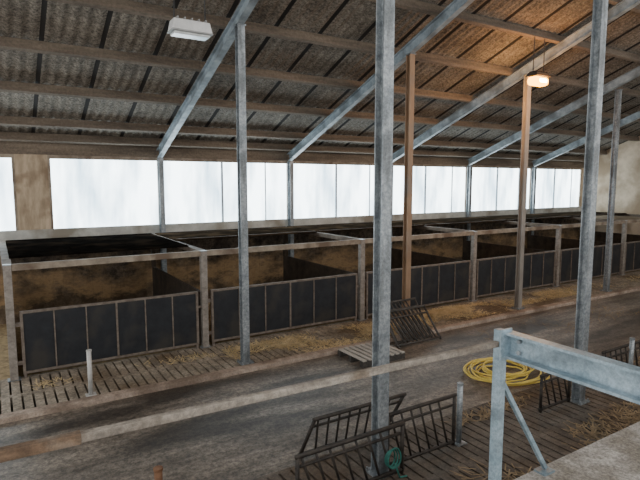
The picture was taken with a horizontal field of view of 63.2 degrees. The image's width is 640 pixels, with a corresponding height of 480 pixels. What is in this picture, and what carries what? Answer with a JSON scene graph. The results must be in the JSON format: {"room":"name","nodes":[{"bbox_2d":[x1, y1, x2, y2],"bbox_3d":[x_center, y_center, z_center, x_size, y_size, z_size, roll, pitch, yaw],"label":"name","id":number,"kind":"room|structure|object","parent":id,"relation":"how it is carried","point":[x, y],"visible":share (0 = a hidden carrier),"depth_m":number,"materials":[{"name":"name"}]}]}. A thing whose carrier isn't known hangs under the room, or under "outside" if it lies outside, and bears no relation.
{"room":"farm building","nodes":[
{"label":"farm building","id":0,"kind":"room"},
{"bbox_2d":[14,154,50,229],"bbox_3d":[-6.144,-1.021,11.127,0.620,1.600,0.060,-4,7,-32],"label":"board","id":1,"kind":"object","parent":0,"point":[31,170],"visible":1,"depth_m":11.10,"materials":[{"name":"brown wood"}]},
{"bbox_2d":[0,168,583,323],"bbox_3d":[0.447,-0.498,15.365,25.000,3.580,0.120,-4,7,-32],"label":"wall","id":2,"kind":"structure","parent":0,"point":[33,289],"depth_m":13.34,"materials":[{"name":"brown wood"}]},
{"bbox_2d":[0,154,18,230],"bbox_3d":[-8.275,-0.874,9.810,4.400,1.600,0.070,-4,7,-32],"label":"window","id":3,"kind":"structure","parent":2,"relation":"in","point":[8,199],"depth_m":10.90,"materials":[{"name":"white plastic"}]},
{"bbox_2d":[47,155,158,228],"bbox_3d":[-4.874,-1.109,11.921,2.380,1.600,0.070,-4,7,-32],"label":"window","id":4,"kind":"structure","parent":2,"relation":"in","point":[84,191],"depth_m":11.88,"materials":[{"name":"white plastic"}]},
{"bbox_2d":[163,158,287,223],"bbox_3d":[-2.373,-1.283,13.475,3.520,1.600,0.070,-4,7,-32],"label":"window","id":5,"kind":"structure","parent":2,"relation":"in","point":[197,190],"depth_m":13.36,"materials":[{"name":"white plastic"}]},
{"bbox_2d":[0,206,581,241],"bbox_3d":[0.447,-0.567,15.357,25.000,0.240,0.160,-4,7,-32],"label":"trim","id":6,"kind":"structure","parent":2,"relation":"on","point":[154,228],"depth_m":13.40,"materials":[{"name":"grey wood"}]},
{"bbox_2d":[0,141,583,167],"bbox_3d":[0.447,-2.461,15.146,25.000,0.370,0.120,-4,7,-32],"label":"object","id":7,"kind":"structure","parent":2,"relation":"attached to","point":[6,147],"depth_m":13.16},
{"bbox_2d":[293,161,373,217],"bbox_3d":[0.613,-1.490,15.329,3.520,1.600,0.070,-4,7,-32],"label":"window","id":8,"kind":"structure","parent":2,"relation":"in","point":[321,189],"depth_m":15.20,"materials":[{"name":"white plastic"}]},
{"bbox_2d":[393,163,466,213],"bbox_3d":[3.598,-1.697,17.183,3.520,1.600,0.070,-4,7,-32],"label":"window","id":9,"kind":"structure","parent":2,"relation":"in","point":[436,187],"depth_m":17.30,"materials":[{"name":"white plastic"}]},
{"bbox_2d":[471,165,531,210],"bbox_3d":[6.583,-1.904,19.037,3.520,1.600,0.070,-4,7,-32],"label":"window","id":10,"kind":"structure","parent":2,"relation":"in","point":[493,187],"depth_m":18.96,"materials":[{"name":"white plastic"}]},
{"bbox_2d":[535,167,581,207],"bbox_3d":[9.462,-2.103,20.825,3.270,1.600,0.070,-4,7,-32],"label":"window","id":11,"kind":"structure","parent":2,"relation":"in","point":[555,186],"depth_m":20.91,"materials":[{"name":"white plastic"}]},
{"bbox_2d":[0,0,639,156],"bbox_3d":[3.950,-4.486,9.577,25.315,5.187,13.400,-4,7,-32],"label":"ceiling","id":12,"kind":"structure","parent":0,"point":[39,20],"depth_m":10.40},
{"bbox_2d":[0,115,606,154],"bbox_3d":[0.919,-2.783,14.349,24.980,0.187,0.136,-4,7,-32],"label":"roof purlin","id":13,"kind":"structure","parent":12,"relation":"attached to","point":[4,120],"depth_m":12.21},
{"bbox_2d":[0,36,639,121],"bbox_3d":[2.191,-3.475,12.224,24.980,0.187,0.136,-4,7,-32],"label":"roof purlin","id":14,"kind":"structure","parent":12,"relation":"attached to","point":[8,43],"depth_m":9.70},
{"bbox_2d":[48,0,639,96],"bbox_3d":[2.827,-3.822,11.161,24.980,0.187,0.136,-4,7,-32],"label":"purlin","id":15,"kind":"structure","parent":12,"relation":"attached to","point":[123,6],"depth_m":9.09,"materials":[{"name":"brown wood"}]},
{"bbox_2d":[367,0,639,62],"bbox_3d":[3.463,-4.168,10.098,24.980,0.187,0.136,-4,7,-32],"label":"purlin","id":16,"kind":"structure","parent":12,"relation":"attached to","point":[413,5],"depth_m":10.13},
{"bbox_2d":[167,0,212,40],"bbox_3d":[-1.725,-3.211,6.862,0.551,1.030,0.252,-4,7,-32],"label":"hanging lamp","id":17,"kind":"object","parent":16,"relation":"hanging from","point":[178,27],"visible":1,"depth_m":6.83,"materials":[{"name":"white metal"}]},
{"bbox_2d":[526,36,550,86],"bbox_3d":[4.517,-3.676,10.735,0.449,0.965,0.273,-4,7,-32],"label":"hanging lamp","id":18,"kind":"object","parent":16,"relation":"hanging from","point":[536,78],"visible":1,"depth_m":10.67,"materials":[{"name":"white plastic"}]},
{"bbox_2d":[608,0,639,12],"bbox_3d":[4.099,-4.514,9.036,24.980,0.187,0.136,-4,7,-32],"label":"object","id":19,"kind":"structure","parent":12,"relation":"attached to","point":[613,2],"depth_m":10.07,"materials":[{"name":"brown wood"}]},
{"bbox_2d":[0,290,639,479],"bbox_3d":[4.047,2.079,9.854,25.000,0.320,2.770,-4,7,-32],"label":"path","id":20,"kind":"object","parent":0,"point":[253,441],"visible":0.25,"depth_m":6.75,"materials":[{"name":"concrete"}]},
{"bbox_2d":[0,286,639,423],"bbox_3d":[3.271,1.907,11.085,25.000,0.390,0.160,-4,7,-32],"label":"curb","id":21,"kind":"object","parent":20,"relation":"on","point":[126,393],"depth_m":8.05,"materials":[{"name":"concrete"}]},
{"bbox_2d":[298,392,406,453],"bbox_3d":[0.369,2.071,5.828,1.240,0.603,0.377,-4,7,-32],"label":"barrier","id":22,"kind":"object","parent":20,"relation":"on","point":[401,396],"visible":0.61,"depth_m":5.64,"materials":[{"name":"metal"}]},
{"bbox_2d":[338,342,404,367],"bbox_3d":[0.881,1.956,8.959,0.900,0.125,0.740,-4,7,-32],"label":"wooden pallet","id":23,"kind":"object","parent":20,"relation":"on","point":[362,353],"visible":0.67,"depth_m":8.84,"materials":[{"name":"grey wood"}]},
{"bbox_2d":[390,297,432,344],"bbox_3d":[1.666,1.553,10.023,0.900,0.705,0.566,-4,7,-32],"label":"barrier","id":24,"kind":"object","parent":20,"relation":"on","point":[414,298],"visible":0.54,"depth_m":10.03,"materials":[{"name":"grey metal"}]},
{"bbox_2d":[390,305,441,348],"bbox_3d":[1.741,1.632,9.864,1.090,0.586,0.524,-4,7,-32],"label":"barrier","id":25,"kind":"object","parent":20,"relation":"on","point":[420,306],"visible":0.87,"depth_m":9.87,"materials":[{"name":"grey metal"}]},
{"bbox_2d":[463,357,549,385],"bbox_3d":[3.134,2.023,8.300,1.975,0.125,1.225,-4,7,-32],"label":"hose","id":26,"kind":"object","parent":20,"relation":"on","point":[509,376],"visible":0.64,"depth_m":7.96,"materials":[{"name":"yellow rubber"}]},
{"bbox_2d":[469,306,638,339],"bbox_3d":[5.144,1.743,11.164,4.773,0.057,1.224,-4,7,-32],"label":"straw","id":27,"kind":"object","parent":20,"relation":"on","point":[574,306],"visible":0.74,"depth_m":11.10,"materials":[{"name":"beige plant"}]},
{"bbox_2d":[0,270,639,413],"bbox_3d":[1.854,1.690,13.344,25.000,0.320,5.190,-4,7,-32],"label":"floor","id":28,"kind":"structure","parent":0,"point":[122,374],"depth_m":8.84,"materials":[{"name":"concrete"}]},
{"bbox_2d":[0,241,11,269],"bbox_3d":[-5.614,1.079,9.351,0.130,1.780,3.490,-4,7,-32],"label":"wall","id":29,"kind":"structure","parent":28,"relation":"on","point":[5,259],"depth_m":8.80,"materials":[{"name":"grey concrete"}]},
{"bbox_2d":[6,233,188,258],"bbox_3d":[-4.472,0.063,10.259,2.924,0.036,2.820,-4,7,-32],"label":"board","id":30,"kind":"object","parent":29,"relation":"on","point":[25,248],"visible":1,"depth_m":10.02,"materials":[{"name":"black wood"}]},
{"bbox_2d":[2,264,20,381],"bbox_3d":[-4.663,1.248,7.838,0.180,1.780,0.160,-4,7,-32],"label":"post","id":31,"kind":"object","parent":28,"relation":"on","point":[7,273],"visible":1,"depth_m":7.78,"materials":[{"name":"timber"},{"name":"steel"}]},
{"bbox_2d":[11,250,200,270],"bbox_3d":[-3.377,0.325,8.532,2.908,0.100,0.090,-4,7,-32],"label":"header beam","id":32,"kind":"structure","parent":31,"relation":"attached to","point":[172,255],"depth_m":8.39,"materials":[{"name":"brown wood"}]},
{"bbox_2d":[15,291,201,378],"bbox_3d":[-3.376,1.523,8.664,2.906,1.050,0.055,-4,7,-32],"label":"gate","id":33,"kind":"object","parent":31,"relation":"attached to","point":[54,337],"visible":1,"depth_m":8.56,"materials":[{"name":"metal"}]},
{"bbox_2d":[85,349,96,396],"bbox_3d":[-3.243,1.868,7.329,0.140,0.660,0.140,-4,7,-32],"label":"barrier post","id":34,"kind":"object","parent":28,"relation":"on","point":[88,351],"visible":0.96,"depth_m":7.31,"materials":[{"name":"metal"}]},
{"bbox_2d":[157,158,166,272],"bbox_3d":[-3.791,-0.175,12.541,0.110,3.565,0.140,-4,7,-32],"label":"wall post","id":35,"kind":"object","parent":28,"relation":"on","point":[160,162],"visible":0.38,"depth_m":12.42,"materials":[{"name":"metal"}]},
{"bbox_2d":[157,0,258,157],"bbox_3d":[-0.471,-3.879,6.781,0.120,5.061,12.732,-4,7,-32],"label":"rafter","id":36,"kind":"object","parent":35,"relation":"on","point":[244,9],"visible":1,"depth_m":9.32,"materials":[{"name":"metal"}]},
{"bbox_2d":[0,131,583,161],"bbox_3d":[0.575,-2.595,14.925,24.980,0.187,0.136,-4,7,-32],"label":"roof purlin","id":37,"kind":"structure","parent":36,"relation":"on","point":[4,136],"depth_m":12.87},
{"bbox_2d":[0,80,639,140],"bbox_3d":[1.555,-3.129,13.286,24.980,0.187,0.136,-4,7,-32],"label":"roof purlin","id":38,"kind":"structure","parent":36,"relation":"on","point":[5,86],"depth_m":11.04,"materials":[{"name":"brown wood"}]},
{"bbox_2d":[151,234,203,344],"bbox_3d":[-3.053,0.902,10.942,0.130,1.780,3.490,-4,7,-32],"label":"wall","id":39,"kind":"structure","parent":28,"relation":"on","point":[164,283],"depth_m":11.16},
{"bbox_2d":[155,226,315,240],"bbox_3d":[-1.986,-0.181,12.447,3.434,0.036,1.720,-4,7,-32],"label":"board","id":40,"kind":"object","parent":39,"relation":"on","point":[261,231],"visible":0.94,"depth_m":12.16,"materials":[{"name":"black wood"}]},
{"bbox_2d":[199,250,211,348],"bbox_3d":[-2.102,1.071,9.429,0.180,1.780,0.160,-4,7,-32],"label":"post","id":41,"kind":"object","parent":28,"relation":"on","point":[203,258],"visible":0.94,"depth_m":9.38,"materials":[{"name":"metal"}]},
{"bbox_2d":[208,273,359,345],"bbox_3d":[-0.599,1.331,10.388,3.416,1.050,0.055,-4,7,-32],"label":"gate","id":42,"kind":"object","parent":41,"relation":"attached to","point":[283,305],"visible":0.99,"depth_m":10.32,"materials":[{"name":"metal"}]},
{"bbox_2d":[207,239,360,255],"bbox_3d":[-0.600,0.133,10.257,3.418,0.100,0.090,-4,7,-32],"label":"header beam","id":43,"kind":"structure","parent":41,"relation":"attached to","point":[212,252],"depth_m":10.16,"materials":[{"name":"brown wood"}]},
{"bbox_2d":[233,23,253,364],"bbox_3d":[-1.250,-0.651,8.396,0.220,5.432,0.220,-4,7,-32],"label":"steel column","id":44,"kind":"structure","parent":28,"relation":"on","point":[240,70],"depth_m":8.35,"materials":[{"name":"grey metal"}]},
{"bbox_2d":[287,161,293,256],"bbox_3d":[-0.806,-0.382,14.395,0.110,3.565,0.140,-4,7,-32],"label":"wall post","id":45,"kind":"object","parent":28,"relation":"on","point":[290,163],"visible":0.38,"depth_m":14.29,"materials":[{"name":"metal"}]},
{"bbox_2d":[287,0,474,160],"bbox_3d":[2.514,-4.086,8.635,0.120,5.061,12.732,-4,7,-32],"label":"rafter","id":46,"kind":"object","parent":45,"relation":"on","point":[456,7],"visible":1,"depth_m":10.32,"materials":[{"name":"metal"}]},
{"bbox_2d":[283,232,361,318],"bbox_3d":[-0.060,0.694,12.801,0.130,1.780,3.490,-4,7,-32],"label":"wall","id":47,"kind":"structure","parent":28,"relation":"on","point":[293,268],"depth_m":13.12,"materials":[{"name":"brown wood"}]},
{"bbox_2d":[30,274,639,389],"bbox_3d":[4.165,1.536,12.479,19.627,0.169,1.245,-4,7,-32],"label":"straw","id":48,"kind":"object","parent":28,"relation":"on","point":[454,310],"visible":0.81,"depth_m":10.36,"materials":[{"name":"beige plant"}]},
{"bbox_2d":[357,239,365,320],"bbox_3d":[0.891,0.863,11.288,0.180,1.780,0.160,-4,7,-32],"label":"post","id":49,"kind":"object","parent":28,"relation":"on","point":[361,247],"visible":0.98,"depth_m":11.24,"materials":[{"name":"metal"}]},
{"bbox_2d":[365,260,471,318],"bbox_3d":[2.382,1.124,12.239,3.386,1.050,0.055,-4,7,-32],"label":"gate","id":50,"kind":"object","parent":49,"relation":"attached to","point":[432,284],"visible":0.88,"depth_m":12.39,"materials":[{"name":"metal"}]},
{"bbox_2d":[365,231,473,243],"bbox_3d":[2.381,-0.074,12.108,3.388,0.100,0.090,-4,7,-32],"label":"header beam","id":51,"kind":"structure","parent":49,"relation":"attached to","point":[465,233],"depth_m":12.20,"materials":[{"name":"brown wood"}]},
{"bbox_2d":[391,164,392,247],"bbox_3d":[2.179,-0.589,16.248,0.110,3.565,0.140,-4,7,-32],"label":"wall post","id":52,"kind":"object","parent":28,"relation":"on","point":[392,164],"visible":0.05,"depth_m":16.14,"materials":[{"name":"metal"}]},
{"bbox_2d":[393,0,639,161],"bbox_3d":[5.499,-4.293,10.489,0.120,5.061,12.732,-4,7,-32],"label":"rafter","id":53,"kind":"object","parent":52,"relation":"on","point":[624,6],"visible":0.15,"depth_m":11.98,"materials":[{"name":"metal"}]},
{"bbox_2d":[401,53,415,331],"bbox_3d":[1.735,-0.858,10.250,0.220,5.432,0.220,-4,7,-32],"label":"steel column","id":54,"kind":"structure","parent":28,"relation":"on","point":[410,60],"depth_m":10.19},
{"bbox_2d":[391,226,472,299],"bbox_3d":[2.908,0.488,14.644,0.130,1.780,3.490,-4,7,-32],"label":"wall","id":55,"kind":"structure","parent":28,"relation":"on","point":[417,259],"depth_m":14.60,"materials":[{"name":"brown wood"}]},
{"bbox_2d":[287,222,423,231],"bbox_3d":[0.995,-0.388,14.298,3.404,0.036,1.720,-4,7,-32],"label":"board","id":56,"kind":"object","parent":55,"relation":"on","point":[360,225],"visible":0.76,"depth_m":14.07,"materials":[{"name":"brown wood"}]},
{"bbox_2d":[392,217,506,225],"bbox_3d":[3.963,-0.594,16.142,3.404,0.036,1.720,-4,7,-32],"label":"board","id":57,"kind":"object","parent":55,"relation":"on","point":[458,220],"visible":0.89,"depth_m":15.85,"materials":[{"name":"wood"}]},
{"bbox_2d":[466,165,472,240],"bbox_3d":[5.164,-0.796,18.102,0.110,3.565,0.140,-4,7,-32],"label":"wall post","id":58,"kind":"object","parent":28,"relation":"on","point":[469,167],"visible":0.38,"depth_m":18.00,"materials":[{"name":"metal"}]},
{"bbox_2d":[467,66,639,164],"bbox_3d":[8.484,-4.500,12.343,0.120,5.061,12.732,-4,7,-32],"label":"rafter","id":59,"kind":"object","parent":58,"relation":"on","point":[634,73],"visible":1,"depth_m":15.06,"materials":[{"name":"metal"}]},
{"bbox_2d":[469,231,477,301],"bbox_3d":[3.860,0.657,13.131,0.180,1.780,0.160,-4,7,-32],"label":"post","id":60,"kind":"object","parent":28,"relation":"on","point":[473,257],"visible":0.96,"depth_m":13.08,"materials":[{"name":"metal"}]},
{"bbox_2d":[475,250,555,299],"bbox_3d":[5.350,0.918,14.083,3.386,1.050,0.055,-4,7,-32],"label":"gate","id":61,"kind":"object","parent":60,"relation":"attached to","point":[494,275],"visible":0.91,"depth_m":13.91,"materials":[{"name":"metal"}]},
{"bbox_2d":[462,221,555,259],"bbox_3d":[5.877,0.282,16.487,0.130,1.780,3.490,-4,7,-32],"label":"wall","id":62,"kind":"structure","parent":28,"relation":"on","point":[484,250],"depth_m":16.83,"materials":[{"name":"brown wood"}]},
{"bbox_2d":[468,214,572,220],"bbox_3d":[6.931,-0.799,17.985,3.404,0.036,1.720,-4,7,-32],"label":"board","id":63,"kind":"object","parent":62,"relation":"on","point":[528,216],"visible":0.91,"depth_m":17.63,"materials":[{"name":"brown wood"}]},
{"bbox_2d":[511,73,530,309],"bbox_3d":[4.720,-1.065,12.104,0.220,5.432,0.220,-4,7,-32],"label":"steel column","id":64,"kind":"structure","parent":28,"relation":"on","point":[526,88],"depth_m":12.09,"materials":[{"name":"grey metal"}]},
{"bbox_2d":[530,167,536,234],"bbox_3d":[8.149,-1.003,19.956,0.110,3.565,0.140,-4,7,-32],"label":"wall post","id":65,"kind":"object","parent":28,"relation":"on","point":[534,169],"visible":0.62,"depth_m":19.85,"materials":[{"name":"metal"}]},
{"bbox_2d":[532,111,639,166],"bbox_3d":[11.470,-4.707,14.197,0.120,5.061,12.732,-4,7,-32],"label":"rafter","id":66,"kind":"object","parent":65,"relation":"on","point":[635,116],"visible":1,"depth_m":18.25,"materials":[{"name":"metal"}]},
{"bbox_2d":[551,225,561,286],"bbox_3d":[6.828,0.451,14.974,0.180,1.780,0.160,-4,7,-32],"label":"post","id":67,"kind":"object","parent":28,"relation":"on","point":[558,231],"visible":0.86,"depth_m":14.92,"materials":[{"name":"wood"}]},
{"bbox_2d":[477,225,558,234],"bbox_3d":[5.349,-0.280,13.951,3.388,0.100,0.090,-4,7,-32],"label":"header beam","id":68,"kind":"structure","parent":67,"relation":"attached to","point":[493,231],"depth_m":13.73,"materials":[{"name":"wood"}]},
{"bbox_2d":[527,217,617,250],"bbox_3d":[8.845,0.077,18.331,0.130,1.780,3.490,-4,7,-32],"label":"wall","id":69,"kind":"structure","parent":28,"relation":"on","point":[533,241],"depth_m":18.94,"materials":[{"name":"wood"}]},
{"bbox_2d":[535,211,626,216],"bbox_3d":[9.900,-1.005,19.828,3.404,0.036,1.720,-4,7,-32],"label":"board","id":70,"kind":"object","parent":69,"relation":"on","point":[576,213],"visible":0.7,"depth_m":19.77,"materials":[{"name":"brown wood"}]},
{"bbox_2d":[559,243,621,285],"bbox_3d":[8.319,0.712,15.926,3.386,1.050,0.055,-4,7,-32],"label":"gate","id":71,"kind":"object","parent":28,"relation":"on","point":[569,258],"visible":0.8,"depth_m":15.96,"materials":[{"name":"metal"}]},
{"bbox_2d":[600,89,622,291],"bbox_3d":[7.917,-1.287,14.089,0.220,5.432,0.220,-4,7,-32],"label":"steel column","id":72,"kind":"structure","parent":28,"relation":"on","point":[618,92],"depth_m":14.07,"materials":[{"name":"grey metal"}]},
{"bbox_2d":[594,214,639,242],"bbox_3d":[11.813,-0.129,20.174,0.130,1.780,3.490,-4,7,-32],"label":"wall","id":73,"kind":"structure","parent":28,"relation":"on","point":[599,236],"depth_m":20.34,"materials":[{"name":"brown wood"}]},
{"bbox_2d":[617,220,627,274],"bbox_3d":[9.796,0.246,16.818,0.180,1.780,0.160,-4,7,-32],"label":"post","id":74,"kind":"object","parent":28,"relation":"on","point":[624,226],"visible":0.95,"depth_m":16.76,"materials":[{"name":"metal"}]},
{"bbox_2d":[562,220,624,227],"bbox_3d":[8.317,-0.485,15.794,3.388,0.100,0.090,-4,7,-32],"label":"header beam","id":75,"kind":"structure","parent":74,"relation":"attached to","point":[618,221],"depth_m":15.78,"materials":[{"name":"wood"}]},
{"bbox_2d":[624,241,639,273],"bbox_3d":[11.287,0.507,17.769,3.386,1.050,0.055,-4,7,-32],"label":"gate","id":76,"kind":"object","parent":74,"relation":"attached to","point":[632,254],"visible":1,"depth_m":17.14,"materials":[{"name":"metal"}]},
{"bbox_3d":[12.764,0.040,18.661,0.180,1.780,0.160,-4,7,-32],"label":"post","id":77,"kind":"object","parent":28,"relation":"on","visible":0},
{"bbox_2d":[627,219,639,222],"bbox_3d":[11.285,-0.691,17.638,3.388,0.100,0.090,-4,7,-32],"label":"header beam","id":78,"kind":"structure","parent":77,"relation":"attached to","point":[632,220],"depth_m":16.94,"materials":[{"name":"brown wood"}]},
{"bbox_2d":[254,352,639,479],"bbox_3d":[5.531,2.283,7.488,25.000,0.200,2.830,-4,7,-32],"label":"slatted floor","id":79,"kind":"structure","parent":0,"point":[546,428],"depth_m":6.03,"materials":[{"name":"concrete"}]},
{"bbox_2d":[153,465,162,479],"bbox_3d":[-1.289,2.180,4.179,0.140,0.740,0.140,-4,7,-32],"label":"barrier post","id":80,"kind":"object","parent":79,"relation":"on","point":[158,475],"visible":1,"depth_m":4.12,"materials":[{"name":"metal"}]},
{"bbox_2d":[294,421,404,479],"bbox_3d":[0.321,2.174,5.042,1.280,0.553,0.044,-4,7,-32],"label":"barrier","id":81,"kind":"object","parent":79,"relation":"on","point":[401,424],"visible":1,"depth_m":5.03,"materials":[{"name":"metal"}]},
{"bbox_2d":[365,0,394,479],"bbox_3d":[0.615,-1.010,5.020,0.220,6.894,0.220,-4,7,-32],"label":"steel column","id":82,"kind":"structure","parent":79,"relation":"on","point":[385,9],"depth_m":5.08,"materials":[{"name":"grey metal"}]},
{"bbox_2d":[384,447,406,477],"bbox_3d":[0.766,2.252,5.255,0.265,0.353,0.058,-4,7,-29],"label":"rope","id":83,"kind":"object","parent":79,"relation":"on","point":[387,456],"visible":1,"depth_m":5.24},
{"bbox_2d":[388,393,456,464],"bbox_3d":[1.116,2.072,5.679,1.010,0.613,0.044,-4,7,-32],"label":"barrier","id":84,"kind":"object","parent":79,"relation":"on","point":[452,441],"visible":0.8,"depth_m":5.69,"materials":[{"name":"metal"}]},
{"bbox_2d":[455,382,466,446],"bbox_3d":[1.603,1.989,5.976,0.140,0.720,0.140,-4,7,-32],"label":"barrier post","id":85,"kind":"object","parent":79,"relation":"on","point":[459,442],"visible":0.97,"depth_m":5.95,"materials":[{"name":"metal"}]},
{"bbox_2d":[440,356,639,425],"bbox_3d":[3.866,2.113,7.877,5.496,0.050,0.354,-4,7,-32],"label":"straw","id":86,"kind":"object","parent":79,"relation":"on","point":[521,397],"visible":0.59,"depth_m":6.83,"materials":[{"name":"beige plant"}]},
{"bbox_2d":[449,400,639,479],"bbox_3d":[3.308,2.336,5.823,8.695,0.063,1.478,-4,7,-32],"label":"straw","id":87,"kind":"object","parent":79,"relation":"on","point":[593,432],"visible":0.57,"depth_m":6.35,"materials":[{"name":"beige plant"}]},
{"bbox_2d":[538,373,570,412],"bbox_3d":[3.147,1.981,6.946,0.660,0.513,0.044,-4,7,-32],"label":"barrier","id":88,"kind":"object","parent":79,"relation":"on","point":[544,375],"visible":0.72,"depth_m":6.88,"materials":[{"name":"metal"}]},
{"bbox_2d":[570,0,607,404],"bbox_3d":[3.555,-1.217,6.786,0.220,6.914,0.220,-4,7,-32],"label":"steel column","id":89,"kind":"structure","parent":79,"relation":"on","point":[600,7],"depth_m":6.82,"materials":[{"name":"grey metal"}]},
{"bbox_2d":[601,340,639,365],"bbox_3d":[4.686,1.845,7.898,1.450,0.573,0.044,-4,7,-32],"label":"barrier","id":90,"kind":"object","parent":79,"relation":"on","point":[611,356],"visible":0.38,"depth_m":7.75,"materials":[{"name":"metal"}]},
{"bbox_2d":[628,337,634,364],"bbox_3d":[4.601,1.797,7.697,0.140,0.720,0.140,-4,7,-32],"label":"barrier post","id":91,"kind":"object","parent":79,"relation":"on","point":[632,339],"visible":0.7,"depth_m":7.66,"materials":[{"name":"metal"}]},
{"bbox_2d":[514,421,639,479],"bbox_3d":[7.420,1.218,4.327,25.000,0.180,4.200,-4,7,-32],"label":"floor","id":92,"kind":"structure","parent":0,"point":[616,456],"depth_m":3.00,"materials":[{"name":"concrete"}]},
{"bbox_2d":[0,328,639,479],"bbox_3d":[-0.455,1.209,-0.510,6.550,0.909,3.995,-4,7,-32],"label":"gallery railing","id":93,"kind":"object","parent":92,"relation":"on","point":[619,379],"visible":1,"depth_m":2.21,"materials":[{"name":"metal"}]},
{"bbox_2d":[595,136,639,234],"bbox_3d":[14.502,-3.311,16.342,0.200,8.955,13.400,-4,7,-32],"label":"wall","id":94,"kind":"structure","parent":0,"point":[627,197],"depth_m":20.42,"materials":[{"name":"beige concrete"}]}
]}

